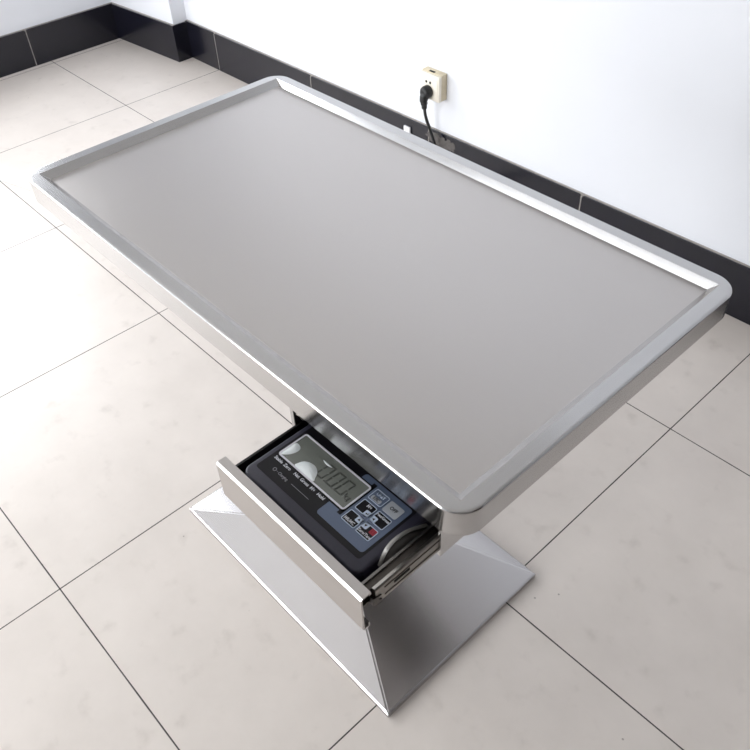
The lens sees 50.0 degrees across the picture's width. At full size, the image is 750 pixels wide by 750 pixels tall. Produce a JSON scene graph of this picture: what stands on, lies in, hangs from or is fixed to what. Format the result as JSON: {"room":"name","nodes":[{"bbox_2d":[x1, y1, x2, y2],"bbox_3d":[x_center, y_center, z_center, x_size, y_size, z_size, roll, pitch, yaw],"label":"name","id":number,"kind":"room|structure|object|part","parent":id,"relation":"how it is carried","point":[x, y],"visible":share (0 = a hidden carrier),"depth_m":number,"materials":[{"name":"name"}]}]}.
{"room":"veterinary clinic","nodes":[
{"label":"veterinary clinic","id":0,"kind":"room"},
{"bbox_2d":[0,0,110,35],"bbox_3d":[-3.352,-1.804,2.424,5.700,2.925,0.188,-34,52,-28],"label":"wall","id":1,"kind":"structure","parent":0,"point":[15,15],"depth_m":4.17,"materials":[{"name":"white paint"}]},
{"bbox_2d":[0,2,118,77],"bbox_3d":[-3.282,-0.736,3.283,5.115,0.190,0.015,-34,52,-28],"label":"baseboard","id":2,"kind":"structure","parent":1,"relation":"attached to","point":[42,43],"depth_m":4.30,"materials":[{"name":"black tile"}]},
{"bbox_2d":[111,0,186,24],"bbox_3d":[-1.162,-2.929,3.479,0.394,2.925,0.550,-34,52,-28],"label":"wall column","id":3,"kind":"structure","parent":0,"point":[170,11],"depth_m":4.16,"materials":[{"name":"white paint"}]},
{"bbox_2d":[111,2,178,61],"bbox_3d":[-1.236,-1.849,4.335,0.548,0.190,0.015,31,53,30],"label":"baseboard","id":4,"kind":"structure","parent":3,"relation":"attached to","point":[153,34],"depth_m":4.32,"materials":[{"name":"black tile"}]},
{"bbox_2d":[0,38,749,749],"bbox_3d":[-0.403,1.347,1.148,5.700,0.075,8.746,-34,52,-28],"label":"floor","id":5,"kind":"structure","parent":0,"point":[126,624],"depth_m":2.03,"materials":[{"name":"tile"}]},
{"bbox_2d":[29,76,731,717],"bbox_3d":[-0.088,0.108,1.685,0.751,0.945,1.147,-34,52,-28],"label":"examination table","id":6,"kind":"object","parent":5,"relation":"on","point":[456,328],"visible":0.99,"depth_m":1.30,"materials":[{"name":"metal"}]},
{"bbox_3d":[-0.111,0.215,1.056,0.016,0.071,0.297,-34,52,-28],"label":"drawer","id":7,"kind":"part","parent":6,"relation":"part of","materials":[{"name":"metal"}]},
{"bbox_3d":[0.046,0.097,1.163,0.441,0.032,0.273,-34,52,-28],"label":"drawer","id":8,"kind":"part","parent":6,"relation":"part of","materials":[{"name":"black paint"}]},
{"bbox_2d":[245,424,430,581],"bbox_3d":[-0.018,0.136,1.113,0.231,0.041,0.248,-34,52,-28],"label":"indicator","id":9,"kind":"object","parent":6,"relation":"on","point":[349,512],"visible":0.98,"depth_m":1.08,"materials":[{"name":"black plastic"}]},
{"bbox_3d":[-0.071,0.132,1.116,0.053,0.001,0.140,-34,52,-28],"label":"screen frame","id":10,"kind":"part","parent":9,"relation":"part of","materials":[{"name":"white plastic"}]},
{"bbox_3d":[-0.014,0.181,1.063,0.093,0.001,0.091,-34,52,-28],"label":"keypad panel","id":11,"kind":"part","parent":9,"relation":"part of","materials":[{"name":"blue plastic"}]},
{"bbox_3d":[-0.059,-0.253,1.399,0.563,0.004,1.076,-34,52,-28],"label":"plate","id":12,"kind":"part","parent":6,"relation":"part of","materials":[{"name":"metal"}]},
{"bbox_3d":[0.142,0.166,1.087,0.440,0.026,0.009,-34,52,-28],"label":"slide rail","id":13,"kind":"part","parent":6,"relation":"part of","materials":[{"name":"metal"}]},
{"bbox_2d":[183,0,749,265],"bbox_3d":[1.760,-0.905,1.212,0.265,2.925,8.062,-34,52,-28],"label":"wall","id":14,"kind":"structure","parent":0,"point":[640,108],"depth_m":2.66,"materials":[{"name":"white paint"}]},
{"bbox_2d":[171,21,192,61],"bbox_3d":[-1.013,-1.748,4.217,0.083,0.190,0.015,-34,52,-28],"label":"baseboard","id":15,"kind":"structure","parent":14,"relation":"attached to","point":[180,31],"depth_m":4.21,"materials":[{"name":"black tile"}]},
{"bbox_2d":[404,125,410,133],"bbox_3d":[0.133,-1.008,3.316,0.009,0.037,0.036,-34,52,-28],"label":"clip","id":16,"kind":"object","parent":14,"relation":"attached to","point":[406,128],"visible":0.56,"depth_m":3.31,"materials":[{"name":"white plastic"}]},
{"bbox_2d":[420,66,446,102],"bbox_3d":[0.222,-1.107,3.067,0.049,0.104,0.104,-34,52,-28],"label":"wall socket","id":17,"kind":"object","parent":14,"relation":"attached to","point":[436,79],"visible":0.91,"depth_m":3.04,"materials":[{"name":"plastic"}]},
{"bbox_2d":[420,85,435,144],"bbox_3d":[0.212,-0.411,2.613,0.132,0.391,1.615,0,44,3],"label":"power cord","id":18,"kind":"object","parent":17,"relation":"attached to","point":[426,92],"visible":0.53,"depth_m":3.06,"materials":[{"name":"black rubber"}]},
{"bbox_3d":[0.207,-1.091,3.061,0.005,0.079,0.087,-34,52,-28],"label":"plate","id":19,"kind":"part","parent":17,"relation":"part of","materials":[{"name":"beige plastic"}]},
{"bbox_2d":[426,132,454,151],"bbox_3d":[0.261,-0.927,3.215,0.003,0.074,0.168,-34,52,-28],"label":"trim","id":20,"kind":"structure","parent":14,"relation":"attached to","point":[440,142],"depth_m":3.20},
{"bbox_2d":[185,20,749,324],"bbox_3d":[1.652,0.085,2.160,0.015,0.194,7.678,-34,52,-28],"label":"baseboard","id":21,"kind":"structure","parent":14,"relation":"attached to","point":[249,65],"depth_m":3.05,"materials":[{"name":"black tile"}]}
]}

